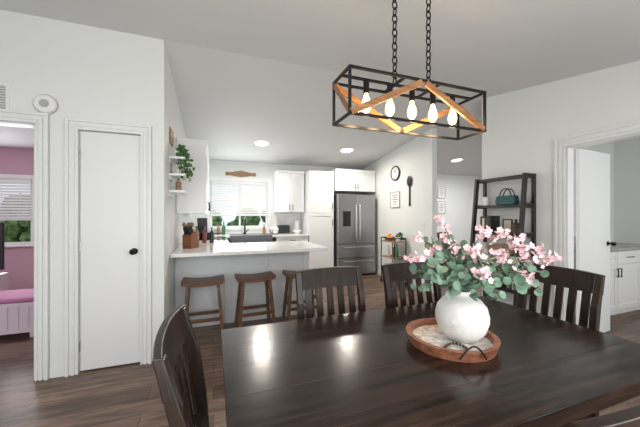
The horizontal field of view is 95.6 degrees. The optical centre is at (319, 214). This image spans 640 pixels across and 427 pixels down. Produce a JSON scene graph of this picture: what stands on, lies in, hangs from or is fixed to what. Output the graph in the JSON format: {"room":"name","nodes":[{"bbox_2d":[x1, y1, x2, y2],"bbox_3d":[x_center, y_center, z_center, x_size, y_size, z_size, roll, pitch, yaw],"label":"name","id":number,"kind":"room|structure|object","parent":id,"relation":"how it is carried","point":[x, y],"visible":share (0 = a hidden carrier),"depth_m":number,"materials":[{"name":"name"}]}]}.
{"room":"dining room","nodes":[
{"label":"dining room","id":0,"kind":"room"},
{"bbox_2d":[0,10,165,372],"bbox_3d":[-2.527,-0.136,2.278,2.330,2.911,0.100,0,0,-20],"label":"wall","id":1,"kind":"structure","parent":0,"point":[92,73],"depth_m":2.42,"materials":[{"name":"white paint"}]},
{"bbox_2d":[0,83,9,108],"bbox_3d":[-2.545,-0.910,2.211,0.270,0.220,0.012,0,0,-20],"label":"air vent","id":2,"kind":"object","parent":1,"relation":"in","point":[7,86],"visible":0.96,"depth_m":2.25,"materials":[{"name":"white"}]},
{"bbox_2d":[0,109,48,380],"bbox_3d":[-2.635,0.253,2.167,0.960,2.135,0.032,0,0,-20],"label":"trim","id":3,"kind":"structure","parent":1,"relation":"attached to","point":[41,120],"depth_m":2.32,"materials":[{"name":"white wood"}]},
{"bbox_2d":[33,94,58,114],"bbox_3d":[-2.203,-0.890,2.323,0.160,0.160,0.037,0,0,-20],"label":"smoke detector","id":4,"kind":"object","parent":1,"relation":"attached to","point":[43,103],"visible":0.99,"depth_m":2.31,"materials":[{"name":"grey plastic"}]},
{"bbox_2d":[49,366,64,377],"bbox_3d":[-2.137,1.278,2.361,0.104,0.085,0.012,0,0,-20],"label":"baseboard","id":5,"kind":"structure","parent":1,"relation":"attached to","point":[59,371],"depth_m":2.35,"materials":[{"name":"white wood"}]},
{"bbox_2d":[65,117,151,376],"bbox_3d":[-1.792,0.263,2.478,0.618,2.115,0.032,0,0,-20],"label":"trim","id":6,"kind":"structure","parent":1,"relation":"attached to","point":[72,125],"depth_m":2.40,"materials":[{"name":"white wood"}]},
{"bbox_2d":[79,131,139,370],"bbox_3d":[-1.796,0.301,2.482,0.446,2.013,0.121,0,0,-20],"label":"door","id":7,"kind":"structure","parent":1,"relation":"in","point":[109,245],"depth_m":2.50,"materials":[{"name":"white wood"}]},
{"bbox_2d":[166,51,190,316],"bbox_3d":[-2.066,-0.133,4.253,0.100,2.906,3.290,0,0,-20],"label":"wall","id":8,"kind":"structure","parent":0,"point":[174,231],"depth_m":3.10,"materials":[{"name":"white paint"}]},
{"bbox_2d":[170,127,173,146],"bbox_3d":[-1.564,-0.820,3.058,0.013,0.160,0.220,0,0,-20],"label":"wall sign","id":9,"kind":"object","parent":8,"relation":"attached to","point":[171,130],"visible":1,"depth_m":3.02,"materials":[{"name":"beige wood"}]},
{"bbox_2d":[169,173,187,182],"bbox_3d":[-1.504,-0.391,3.091,0.149,0.062,0.360,0,0,-20],"label":"floating shelf","id":10,"kind":"object","parent":8,"relation":"attached to","point":[172,176],"visible":0.9,"depth_m":2.95,"materials":[{"name":"white wood"}]},
{"bbox_2d":[175,164,180,172],"bbox_3d":[-1.459,-0.478,2.980,0.056,0.110,0.056,0,0,-20],"label":"bottle","id":11,"kind":"object","parent":10,"relation":"on","point":[177,166],"visible":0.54,"depth_m":2.96,"materials":[{"name":"beige ceramic"}]},
{"bbox_2d":[174,144,194,178],"bbox_3d":[-1.409,-0.552,3.031,0.199,0.363,0.215,0,0,-36],"label":"potted plant","id":12,"kind":"object","parent":10,"relation":"on","point":[180,151],"visible":0.94,"depth_m":2.98,"materials":[{"name":"green plant"}]},
{"bbox_2d":[179,165,192,181],"bbox_3d":[-1.490,-0.456,3.184,0.162,0.178,0.152,0,0,-41],"label":"potted plant","id":13,"kind":"object","parent":10,"relation":"on","point":[183,168],"visible":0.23,"depth_m":3.18,"materials":[{"name":"green plant"}]},
{"bbox_2d":[169,190,187,197],"bbox_3d":[-1.504,-0.221,3.091,0.149,0.062,0.360,0,0,-20],"label":"floating shelf","id":14,"kind":"object","parent":8,"relation":"attached to","point":[172,193],"visible":1,"depth_m":2.95,"materials":[{"name":"white wood"}]},
{"bbox_2d":[176,178,181,189],"bbox_3d":[-1.479,-0.318,3.036,0.060,0.130,0.060,0,0,-20],"label":"jar","id":15,"kind":"object","parent":14,"relation":"on","point":[178,183],"visible":0.83,"depth_m":3.01,"materials":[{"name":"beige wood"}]},
{"bbox_2d":[169,156,187,166],"bbox_3d":[-1.504,-0.561,3.091,0.149,0.062,0.360,0,0,-20],"label":"floating shelf","id":16,"kind":"object","parent":8,"relation":"attached to","point":[173,160],"visible":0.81,"depth_m":2.95,"materials":[{"name":"white wood"}]},
{"bbox_2d":[176,137,209,213],"bbox_3d":[-1.910,-0.475,4.519,0.366,0.910,2.098,0,0,-20],"label":"upper cabinet","id":17,"kind":"object","parent":8,"relation":"attached to","point":[196,201],"visible":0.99,"depth_m":3.56,"materials":[{"name":"white wood"}]},
{"bbox_2d":[0,147,481,289],"bbox_3d":[-0.474,0.095,6.645,12.900,2.450,0.100,0,0,-20],"label":"wall","id":18,"kind":"structure","parent":0,"point":[459,188],"depth_m":6.24,"materials":[{"name":"white paint"}]},
{"bbox_2d":[0,174,33,246],"bbox_3d":[-5.414,-0.072,4.796,1.230,1.215,0.120,0,0,-20],"label":"window","id":19,"kind":"structure","parent":18,"relation":"in","point":[12,178],"depth_m":4.90,"materials":[{"name":"white"}]},
{"bbox_2d":[0,178,31,219],"bbox_3d":[-5.410,-0.258,4.785,1.030,0.696,0.038,0,0,-20],"label":"blind","id":20,"kind":"object","parent":19,"relation":"attached to","point":[4,215],"depth_m":4.89,"materials":[{"name":"white plastic"}]},
{"bbox_2d":[206,177,270,229],"bbox_3d":[-1.702,-0.237,6.161,1.360,1.085,0.120,0,0,-20],"label":"window","id":21,"kind":"structure","parent":18,"relation":"in","point":[231,182],"depth_m":6.15,"materials":[{"name":"white"}]},
{"bbox_2d":[211,181,266,215],"bbox_3d":[-1.698,-0.343,6.151,1.160,0.726,0.038,0,0,-20],"label":"blind","id":22,"kind":"object","parent":21,"relation":"attached to","point":[261,186],"depth_m":6.15,"materials":[{"name":"white"}]},
{"bbox_2d":[225,171,255,176],"bbox_3d":[-1.670,-0.870,6.133,0.640,0.140,0.034,0,0,-20],"label":"carved plaque","id":23,"kind":"object","parent":18,"relation":"attached to","point":[236,173],"visible":1,"depth_m":6.13,"materials":[{"name":"beige wood"}]},
{"bbox_2d":[271,213,300,232],"bbox_3d":[-0.752,0.174,6.483,0.665,0.448,0.012,0,0,-20],"label":"backsplash","id":24,"kind":"structure","parent":18,"relation":"attached to","point":[276,218],"depth_m":6.47,"materials":[{"name":"tile"}]},
{"bbox_2d":[274,170,304,211],"bbox_3d":[-0.671,-0.500,6.314,0.600,0.880,0.376,0,0,-20],"label":"upper cabinet","id":25,"kind":"object","parent":18,"relation":"attached to","point":[288,185],"visible":1,"depth_m":6.16,"materials":[{"name":"white wood"}]},
{"bbox_2d":[331,169,375,193],"bbox_3d":[0.685,-0.755,6.653,0.980,0.470,0.676,0,0,-20],"label":"upper cabinet","id":26,"kind":"object","parent":18,"relation":"attached to","point":[349,181],"visible":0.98,"depth_m":6.36,"materials":[{"name":"white wood"}]},
{"bbox_2d":[438,201,445,213],"bbox_3d":[3.348,-0.210,7.986,0.260,0.340,0.018,0,0,-20],"label":"print","id":27,"kind":"object","parent":18,"relation":"attached to","point":[441,204],"visible":1,"depth_m":7.99,"materials":[{"name":"grey paper"}]},
{"bbox_2d":[438,186,445,197],"bbox_3d":[3.348,-0.630,7.986,0.260,0.340,0.018,0,0,-20],"label":"print","id":28,"kind":"object","parent":18,"relation":"attached to","point":[441,189],"visible":1,"depth_m":7.99,"materials":[{"name":"grey paper"}]},
{"bbox_2d":[0,0,639,176],"bbox_3d":[0.726,-1.346,3.384,13.100,0.687,7.050,0,0,-20],"label":"ceiling","id":29,"kind":"structure","parent":0,"point":[244,72],"depth_m":2.69,"materials":[{"name":"white paint"}]},
{"bbox_2d":[254,140,269,145],"bbox_3d":[-1.035,-1.280,5.170,0.279,0.043,0.277,0,0,-15],"label":"recessed light","id":30,"kind":"object","parent":29,"relation":"in","point":[258,142],"visible":1,"depth_m":5.16,"materials":[{"name":"white"}]},
{"bbox_2d":[340,148,353,152],"bbox_3d":[0.532,-1.282,5.736,0.279,0.043,0.277,0,0,-15],"label":"recessed light","id":31,"kind":"object","parent":29,"relation":"in","point":[344,150],"visible":1,"depth_m":5.73,"materials":[{"name":"white"}]},
{"bbox_2d":[332,0,485,139],"bbox_3d":[0.462,-0.865,1.457,0.788,0.868,0.190,0,0,-20],"label":"chandelier","id":32,"kind":"object","parent":29,"relation":"hanging from","point":[365,105],"visible":1,"depth_m":1.42,"materials":[{"name":"black metal"}]},
{"bbox_2d":[363,80,368,93],"bbox_3d":[0.218,-0.602,1.367,0.028,0.060,0.028,0,0,-20],"label":"bulb socket","id":33,"kind":"object","parent":32,"relation":"attached to","point":[365,82],"depth_m":1.36,"materials":[{"name":"black metal"}]},
{"bbox_2d":[387,84,392,92],"bbox_3d":[0.340,-0.602,1.412,0.028,0.060,0.028,0,0,-20],"label":"bulb socket","id":34,"kind":"object","parent":32,"relation":"attached to","point":[389,86],"depth_m":1.40,"materials":[{"name":"black metal"}]},
{"bbox_2d":[409,89,414,101],"bbox_3d":[0.462,-0.602,1.457,0.028,0.060,0.028,0,0,-20],"label":"bulb socket","id":35,"kind":"object","parent":32,"relation":"attached to","point":[411,93],"depth_m":1.45,"materials":[{"name":"black metal"}]},
{"bbox_2d":[430,92,435,104],"bbox_3d":[0.584,-0.602,1.502,0.028,0.060,0.028,0,0,-20],"label":"bulb socket","id":36,"kind":"object","parent":32,"relation":"attached to","point":[432,96],"depth_m":1.49,"materials":[{"name":"black metal"}]},
{"bbox_2d":[450,158,462,161],"bbox_3d":[3.183,-1.276,6.754,0.279,0.043,0.277,0,0,-15],"label":"recessed light","id":37,"kind":"object","parent":29,"relation":"in","point":[456,159],"visible":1,"depth_m":6.75,"materials":[{"name":"white"}]},
{"bbox_2d":[0,263,639,426],"bbox_3d":[0.726,1.370,3.384,13.100,0.100,7.050,0,0,-20],"label":"floor","id":38,"kind":"structure","parent":0,"point":[125,395],"depth_m":2.25,"materials":[{"name":"wood"}]},
{"bbox_2d":[0,272,8,290],"bbox_3d":[-4.654,1.045,3.482,1.170,0.550,0.451,0,0,-20],"label":"dresser","id":39,"kind":"object","parent":38,"relation":"on","point":[4,277],"visible":0.5,"depth_m":3.82,"materials":[{"name":"white wood"}]},
{"bbox_2d":[0,222,3,269],"bbox_3d":[-4.519,0.429,3.537,1.000,0.680,0.160,0,0,-20],"label":"television","id":40,"kind":"object","parent":39,"relation":"on","point":[1,223],"visible":1,"depth_m":3.69,"materials":[{"name":"black plastic"}]},
{"bbox_2d":[0,289,33,336],"bbox_3d":[-3.917,1.105,3.102,1.590,0.430,0.512,0,0,-20],"label":"storage bench","id":41,"kind":"object","parent":38,"relation":"on","point":[16,306],"visible":0.51,"depth_m":3.10,"materials":[{"name":"white"}]},
{"bbox_2d":[0,289,33,303],"bbox_3d":[-3.917,0.914,3.103,1.570,0.048,0.490,0,0,-20],"label":"cushion","id":42,"kind":"object","parent":41,"relation":"on","point":[22,296],"depth_m":3.17,"materials":[{"name":"pink fabric"}]},
{"bbox_2d":[152,304,209,426],"bbox_3d":[-0.232,0.827,0.971,0.535,0.987,0.443,0,0,-18],"label":"dining chair","id":43,"kind":"object","parent":38,"relation":"on","point":[176,332],"visible":0.91,"depth_m":0.95,"materials":[{"name":"brown wood"}]},
{"bbox_2d":[181,274,224,329],"bbox_3d":[-1.282,1.009,3.194,0.436,0.628,0.335,0,0,-20],"label":"bar stool","id":44,"kind":"object","parent":38,"relation":"on","point":[187,282],"visible":0.69,"depth_m":3.12,"materials":[{"name":"brown wood"}]},
{"bbox_2d":[193,229,227,240],"bbox_3d":[-1.883,0.775,4.933,0.672,1.050,0.760,0,0,-20],"label":"stove","id":45,"kind":"object","parent":38,"relation":"on","point":[216,237],"visible":0.11,"depth_m":4.87,"materials":[{"name":"silver metal"}]},
{"bbox_2d":[199,232,221,238],"bbox_3d":[-1.800,0.343,4.772,0.347,0.100,0.190,0,0,-20],"label":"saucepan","id":46,"kind":"object","parent":45,"relation":"on","point":[200,234],"visible":0.4,"depth_m":4.69,"materials":[{"name":"black metal"}]},
{"bbox_2d":[199,236,227,240],"bbox_3d":[-1.908,0.405,4.924,0.620,0.019,0.760,0,0,-20],"label":"cooktop","id":47,"kind":"object","parent":45,"relation":"in","point":[217,237],"depth_m":4.87,"materials":[{"name":"glass"}]},
{"bbox_2d":[175,252,307,326],"bbox_3d":[-1.011,0.880,3.884,1.615,0.880,0.572,0,0,-20],"label":"base cabinet","id":48,"kind":"object","parent":38,"relation":"on","point":[201,298],"visible":0.56,"depth_m":3.57,"materials":[{"name":"white wood"}]},
{"bbox_2d":[170,241,327,257],"bbox_3d":[-0.884,0.419,3.729,1.745,0.040,0.990,0,0,-20],"label":"countertop","id":49,"kind":"structure","parent":48,"relation":"on","point":[221,249],"depth_m":3.45,"materials":[{"name":"stone"}]},
{"bbox_2d":[182,225,198,248],"bbox_3d":[-1.571,0.262,3.517,0.120,0.273,0.179,0,0,10],"label":"knife block","id":50,"kind":"object","parent":49,"relation":"on","point":[189,238],"visible":1,"depth_m":3.46,"materials":[{"name":"brown wood"}]},
{"bbox_2d":[182,222,193,226],"bbox_3d":[-1.701,0.246,3.755,0.128,0.304,0.112,0,0,-44],"label":"knives","id":51,"kind":"object","parent":50,"relation":"in","point":[184,223],"visible":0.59,"depth_m":3.77,"materials":[{"name":"silver metal"}]},
{"bbox_2d":[234,271,275,327],"bbox_3d":[-0.763,1.009,3.406,0.436,0.628,0.335,0,0,-23],"label":"bar stool","id":52,"kind":"object","parent":38,"relation":"on","point":[267,276],"visible":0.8,"depth_m":3.35,"materials":[{"name":"brown wood"}]},
{"bbox_2d":[273,236,307,241],"bbox_3d":[-0.656,0.880,6.186,0.660,0.880,0.626,0,0,-20],"label":"base cabinet","id":53,"kind":"object","parent":38,"relation":"on","point":[296,238],"visible":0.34,"depth_m":5.93,"materials":[{"name":"white wood"}]},
{"bbox_2d":[282,268,316,320],"bbox_3d":[-0.232,1.009,3.612,0.436,0.628,0.335,0,0,-18],"label":"bar stool","id":54,"kind":"object","parent":38,"relation":"on","point":[289,275],"visible":0.44,"depth_m":3.54,"materials":[{"name":"brown wood"}]},
{"bbox_2d":[301,170,333,268],"bbox_3d":[-0.063,0.195,6.399,0.560,2.250,0.636,0,0,-20],"label":"pantry cabinet","id":55,"kind":"object","parent":38,"relation":"on","point":[317,218],"visible":0.81,"depth_m":6.14,"materials":[{"name":"white wood"}]},
{"bbox_2d":[295,266,365,319],"bbox_3d":[0.140,0.827,1.605,0.443,0.987,0.535,0,0,-20],"label":"dining chair","id":56,"kind":"object","parent":38,"relation":"on","point":[328,278],"visible":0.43,"depth_m":1.81,"materials":[{"name":"brown wood"}]},
{"bbox_2d":[334,194,374,273],"bbox_3d":[0.688,0.427,6.573,0.910,1.745,0.777,0,0,-20],"label":"refrigerator","id":57,"kind":"object","parent":38,"relation":"on","point":[354,215],"visible":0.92,"depth_m":6.24,"materials":[{"name":"silver metal"}]},
{"bbox_2d":[380,236,406,284],"bbox_3d":[1.418,0.876,5.615,0.280,0.888,0.500,0,0,-20],"label":"bar cart","id":58,"kind":"object","parent":38,"relation":"on","point":[394,241],"visible":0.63,"depth_m":5.47,"materials":[{"name":"black metal"}]},
{"bbox_2d":[381,255,403,258],"bbox_3d":[1.418,0.810,5.615,0.280,0.020,0.460,0,0,-20],"label":"shelf","id":59,"kind":"object","parent":58,"relation":"attached to","point":[391,257],"depth_m":5.49,"materials":[{"name":"beige wood"}]},
{"bbox_2d":[381,240,406,242],"bbox_3d":[1.418,0.510,5.615,0.280,0.020,0.460,0,0,-20],"label":"shelf","id":60,"kind":"object","parent":58,"relation":"attached to","point":[394,241],"depth_m":5.47,"materials":[{"name":"beige wood"}]},
{"bbox_2d":[395,243,398,257],"bbox_3d":[1.448,0.669,5.477,0.070,0.260,0.070,0,0,-20],"label":"bottle","id":61,"kind":"object","parent":58,"relation":"on","point":[396,247],"visible":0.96,"depth_m":5.46,"materials":[{"name":"green glass"}]},
{"bbox_2d":[395,232,404,241],"bbox_3d":[1.522,0.412,5.511,0.230,0.174,0.176,0,0,26],"label":"potted plant","id":62,"kind":"object","parent":58,"relation":"on","point":[399,234],"visible":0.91,"depth_m":5.48,"materials":[{"name":"green plant"}]},
{"bbox_2d":[381,262,441,307],"bbox_3d":[0.707,0.827,1.813,0.443,0.987,0.535,0,0,-20],"label":"dining chair","id":63,"kind":"object","parent":38,"relation":"on","point":[393,272],"visible":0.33,"depth_m":2.00,"materials":[{"name":"brown wood"}]},
{"bbox_2d":[221,296,639,426],"bbox_3d":[0.483,0.940,1.265,1.710,0.760,0.950,0,0,-20],"label":"dining table","id":64,"kind":"object","parent":38,"relation":"on","point":[357,369],"visible":0.9,"depth_m":1.03,"materials":[{"name":"brown wood"}]},
{"bbox_2d":[406,311,500,362],"bbox_3d":[0.572,0.522,1.270,0.376,0.074,0.393,0,0,-20],"label":"serving tray","id":65,"kind":"object","parent":64,"relation":"on","point":[425,334],"visible":0.73,"depth_m":1.20,"materials":[{"name":"brown wood"}]},
{"bbox_2d":[443,342,467,350],"bbox_3d":[0.535,0.535,1.167,0.122,0.012,0.085,0,0,-20],"label":"bead garland","id":66,"kind":"object","parent":65,"relation":"on","point":[449,343],"visible":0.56,"depth_m":1.19,"materials":[{"name":"brown wood"}]},
{"bbox_2d":[435,289,489,342],"bbox_3d":[0.625,0.435,1.279,0.218,0.213,0.218,0,0,-20],"label":"vase","id":67,"kind":"object","parent":65,"relation":"on","point":[462,319],"visible":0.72,"depth_m":1.20,"materials":[{"name":"ceramic"}]},
{"bbox_2d":[404,214,562,300],"bbox_3d":[0.713,0.174,1.268,0.669,0.362,0.262,0,0,-8],"label":"bouquet","id":68,"kind":"object","parent":67,"relation":"in","point":[484,270],"visible":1,"depth_m":1.24,"materials":[{"name":"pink plant"}]},
{"bbox_2d":[437,232,465,264],"bbox_3d":[2.565,0.827,5.520,0.443,0.987,0.535,0,0,-40],"label":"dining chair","id":69,"kind":"object","parent":38,"relation":"on","point":[438,233],"visible":0.14,"depth_m":5.56,"materials":[{"name":"brown wood"}]},
{"bbox_2d":[470,173,535,306],"bbox_3d":[2.168,0.425,3.536,0.361,1.795,0.660,0,0,-20],"label":"bookcase","id":70,"kind":"object","parent":38,"relation":"on","point":[523,205],"visible":0.42,"depth_m":3.29,"materials":[{"name":"black wood"}]},
{"bbox_2d":[480,242,489,253],"bbox_3d":[2.110,0.439,3.707,0.120,0.180,0.120,0,0,-20],"label":"bud vase","id":71,"kind":"object","parent":70,"relation":"on","point":[486,248],"visible":0.63,"depth_m":3.68,"materials":[{"name":"ceramic"}]},
{"bbox_2d":[482,197,487,205],"bbox_3d":[2.137,-0.176,3.748,0.070,0.110,0.070,0,0,-20],"label":"candle jar","id":72,"kind":"object","parent":70,"relation":"on","point":[484,199],"visible":0.98,"depth_m":3.72,"materials":[{"name":"white"}]},
{"bbox_2d":[484,216,488,231],"bbox_3d":[2.146,0.114,3.661,0.153,0.190,0.035,0,0,-20],"label":"book","id":73,"kind":"object","parent":70,"relation":"on","point":[485,218],"visible":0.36,"depth_m":3.63,"materials":[{"name":"brown paper"}]},
{"bbox_2d":[489,216,499,231],"bbox_3d":[2.167,0.109,3.605,0.153,0.200,0.030,0,0,-20],"label":"book","id":74,"kind":"object","parent":70,"relation":"on","point":[494,221],"visible":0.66,"depth_m":3.58,"materials":[{"name":"black paper"}]},
{"bbox_2d":[489,244,516,260],"bbox_3d":[2.196,0.443,3.472,0.170,0.172,0.250,0,0,-20],"label":"wooden box","id":75,"kind":"object","parent":70,"relation":"on","point":[493,246],"visible":0.42,"depth_m":3.39,"materials":[{"name":"beige wood"}]},
{"bbox_2d":[495,188,519,204],"bbox_3d":[2.255,-0.222,3.494,0.095,0.202,0.256,0,0,-20],"label":"handbag","id":76,"kind":"object","parent":70,"relation":"on","point":[511,199],"visible":0.96,"depth_m":3.45,"materials":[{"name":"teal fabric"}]},
{"bbox_2d":[502,219,512,232],"bbox_3d":[2.262,0.129,3.496,0.016,0.160,0.120,0,0,-20],"label":"photo frame","id":77,"kind":"object","parent":70,"relation":"on","point":[506,223],"visible":0.7,"depth_m":3.49,"materials":[{"name":"black plastic"}]},
{"bbox_2d":[504,220,510,231],"bbox_3d":[2.262,0.129,3.496,0.006,0.136,0.096,0,0,-20],"label":"photo","id":78,"kind":"object","parent":77,"relation":"attached to","point":[507,223],"depth_m":3.49,"materials":[{"name":"beige paper"}]},
{"bbox_2d":[512,219,518,232],"bbox_3d":[2.263,0.129,3.347,0.080,0.160,0.080,0,0,-20],"label":"jar","id":79,"kind":"object","parent":70,"relation":"on","point":[515,225],"visible":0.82,"depth_m":3.33,"materials":[{"name":"brown glass"}]},
{"bbox_2d":[518,264,604,426],"bbox_3d":[1.306,0.827,1.759,0.535,0.987,0.443,0,0,-20],"label":"dining chair","id":80,"kind":"object","parent":38,"relation":"on","point":[587,282],"visible":0.33,"depth_m":1.76,"materials":[{"name":"brown wood"}]},
{"bbox_2d":[570,405,639,426],"bbox_3d":[0.544,0.827,0.765,0.443,0.987,0.535,0,0,-20],"label":"dining chair","id":81,"kind":"object","parent":38,"relation":"on","point":[629,417],"visible":1,"depth_m":0.48,"materials":[{"name":"brown wood"}]},
{"bbox_2d":[574,250,639,317],"bbox_3d":[3.981,0.895,4.096,1.600,0.850,0.641,0,0,-20],"label":"bathroom vanity","id":82,"kind":"object","parent":38,"relation":"on","point":[624,265],"visible":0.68,"depth_m":3.81,"materials":[{"name":"white wood"}]},
{"bbox_2d":[574,242,639,251],"bbox_3d":[3.966,0.449,4.136,1.620,0.038,0.685,0,0,-20],"label":"countertop","id":83,"kind":"structure","parent":82,"relation":"on","point":[620,246],"depth_m":3.86,"materials":[{"name":"grey stone"}]},
{"bbox_3d":[-1.666,0.880,4.291,0.666,0.880,0.575,0,0,-20],"label":"base cabinet","id":84,"kind":"object","parent":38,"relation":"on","visible":0},
{"bbox_2d":[181,240,228,244],"bbox_3d":[-1.679,0.419,4.282,0.635,0.040,0.593,0,0,-20],"label":"countertop","id":85,"kind":"structure","parent":84,"relation":"on","point":[208,241],"depth_m":4.21,"materials":[{"name":"stone"}]},
{"bbox_2d":[202,229,206,242],"bbox_3d":[-1.667,0.298,4.182,0.060,0.200,0.060,0,0,-20],"label":"bottle","id":86,"kind":"object","parent":85,"relation":"on","point":[204,235],"visible":1,"depth_m":4.16,"materials":[{"name":"red glass"}]},
{"bbox_2d":[210,227,213,242],"bbox_3d":[-1.552,0.288,4.160,0.056,0.220,0.056,0,0,-20],"label":"pepper mill","id":87,"kind":"object","parent":85,"relation":"on","point":[211,232],"visible":1,"depth_m":4.14,"materials":[{"name":"black plastic"}]},
{"bbox_3d":[-2.149,0.880,5.603,0.666,0.880,0.660,0,0,-20],"label":"base cabinet","id":88,"kind":"object","parent":38,"relation":"on","visible":0},
{"bbox_2d":[214,233,308,237],"bbox_3d":[-1.394,0.419,5.888,2.280,0.040,0.675,0,0,-20],"label":"countertop","id":89,"kind":"structure","parent":88,"relation":"on","point":[278,234],"depth_m":5.93,"materials":[{"name":"stone"}]},
{"bbox_2d":[197,218,206,232],"bbox_3d":[-2.294,0.228,5.656,0.180,0.340,0.200,0,0,-20],"label":"coffee maker","id":90,"kind":"object","parent":89,"relation":"on","point":[201,222],"visible":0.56,"depth_m":5.61,"materials":[{"name":"black plastic"}]},
{"bbox_2d":[199,227,205,232],"bbox_3d":[-2.284,0.298,5.628,0.136,0.140,0.136,0,0,-20],"label":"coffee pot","id":91,"kind":"object","parent":90,"relation":"on","point":[201,229],"depth_m":5.58,"materials":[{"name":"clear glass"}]},
{"bbox_2d":[222,222,225,234],"bbox_3d":[-1.967,0.268,5.925,0.070,0.260,0.070,0,0,-20],"label":"bottle","id":92,"kind":"object","parent":89,"relation":"on","point":[223,225],"visible":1,"depth_m":5.90,"materials":[{"name":"green glass"}]},
{"bbox_2d":[243,217,248,233],"bbox_3d":[-1.522,0.221,6.012,0.115,0.355,0.205,0,0,-20],"label":"faucet","id":93,"kind":"object","parent":89,"relation":"on","point":[245,231],"visible":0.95,"depth_m":6.06,"materials":[{"name":"black metal"}]},
{"bbox_2d":[229,233,272,242],"bbox_3d":[-1.392,0.519,5.811,0.800,0.262,0.452,0,0,-20],"label":"sink","id":94,"kind":"object","parent":89,"relation":"in","point":[260,237],"visible":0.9,"depth_m":5.61,"materials":[{"name":"silver metal"}]},
{"bbox_2d":[231,234,269,235],"bbox_3d":[-1.392,0.397,5.811,0.760,0.002,0.412,0,0,-20],"label":"sink basin","id":95,"kind":"object","parent":94,"relation":"in","point":[231,234],"depth_m":5.80,"materials":[{"name":"silver metal"}]},
{"bbox_2d":[277,225,289,232],"bbox_3d":[-0.791,0.301,6.262,0.260,0.174,0.160,0,0,-20],"label":"toaster","id":96,"kind":"object","parent":89,"relation":"on","point":[282,228],"visible":0.9,"depth_m":6.19,"materials":[{"name":"black plastic"}]},
{"bbox_2d":[294,220,298,229],"bbox_3d":[-0.515,0.243,6.438,0.140,0.310,0.140,0,0,-20],"label":"paper towel holder","id":97,"kind":"object","parent":89,"relation":"on","point":[296,222],"visible":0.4,"depth_m":6.38,"materials":[{"name":"white paper"}]},
{"bbox_3d":[-0.955,0.348,6.042,0.127,0.087,0.304,0,0,-20],"label":"dish rack","id":98,"kind":"object","parent":89,"relation":"on","visible":0},
{"bbox_2d":[271,226,278,233],"bbox_3d":[-0.922,0.307,5.954,0.150,0.150,0.012,0,0,-20],"label":"dinner plate","id":99,"kind":"object","parent":98,"relation":"in","point":[274,229],"visible":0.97,"depth_m":5.95,"materials":[{"name":"white ceramic"}]},
{"bbox_2d":[362,61,639,316],"bbox_3d":[2.275,-0.140,3.954,0.100,2.920,6.850,0,0,-20],"label":"wall","id":100,"kind":"structure","parent":0,"point":[523,125],"depth_m":3.49,"materials":[{"name":"white paint"}]},
{"bbox_2d":[390,191,399,207],"bbox_3d":[1.512,-0.310,5.852,0.018,0.320,0.320,0,0,-20],"label":"print","id":101,"kind":"object","parent":100,"relation":"attached to","point":[394,196],"visible":1,"depth_m":5.84,"materials":[{"name":"grey paper"}]},
{"bbox_2d":[391,166,399,180],"bbox_3d":[1.512,-0.840,5.831,0.031,0.304,0.304,0,0,-20],"label":"wall clock","id":102,"kind":"object","parent":100,"relation":"attached to","point":[395,171],"visible":1,"depth_m":5.82,"materials":[{"name":"white"}]},
{"bbox_2d":[407,176,411,205],"bbox_3d":[1.666,-0.449,5.408,0.038,0.564,0.150,0,0,-20],"label":"decorative spoon","id":103,"kind":"object","parent":100,"relation":"attached to","point":[409,179],"visible":1,"depth_m":5.40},
{"bbox_2d":[407,176,411,185],"bbox_3d":[1.666,-0.630,5.408,0.038,0.202,0.150,0,0,-20],"label":"spoon bowl","id":104,"kind":"object","parent":103,"relation":"on","point":[409,180],"depth_m":5.38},
{"bbox_2d":[576,148,616,332],"bbox_3d":[2.998,0.309,3.127,0.660,1.998,0.109,0,0,-25],"label":"door","id":105,"kind":"structure","parent":100,"relation":"in","point":[593,243],"depth_m":3.13,"materials":[{"name":"white wood"}]},
{"bbox_2d":[554,120,639,320],"bbox_3d":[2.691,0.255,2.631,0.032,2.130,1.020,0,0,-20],"label":"trim","id":106,"kind":"structure","parent":100,"relation":"attached to","point":[560,144],"depth_m":3.02,"materials":[{"name":"white wood"}]},
{"bbox_2d":[574,142,613,241],"bbox_3d":[4.556,-0.134,4.777,4.750,2.908,0.100,0,0,-20],"label":"wall","id":107,"kind":"structure","parent":0,"point":[608,148],"depth_m":4.83,"materials":[{"name":"white paint"}]},
{"bbox_2d":[614,137,639,243],"bbox_3d":[5.552,-0.132,3.300,0.100,2.904,3.360,0,0,-20],"label":"wall","id":108,"kind":"structure","parent":0,"point":[627,151],"depth_m":4.70,"materials":[{"name":"white paint"}]},
{"label":"outside","id":109,"kind":"structure","parent":0,"visible":0},
{"bbox_3d":[1.877,1.530,0.691,28.000,0.180,28.000,0,0,-20],"label":"ground","id":110,"kind":"structure","parent":109,"visible":0},
{"bbox_2d":[0,193,30,241],"bbox_3d":[-6.855,0.546,6.473,4.354,2.099,1.102,0,0,-20],"label":"hedge","id":111,"kind":"object","parent":110,"relation":"on","point":[14,230],"visible":0.13,"depth_m":6.33,"materials":[{"name":"green plant"}]},
{"bbox_2d":[212,213,264,225],"bbox_3d":[-2.249,0.606,7.896,4.347,1.909,1.129,0,0,-20],"label":"hedge","id":112,"kind":"object","parent":110,"relation":"on","point":[250,220],"visible":0.02,"depth_m":7.59,"materials":[{"name":"green plant"}]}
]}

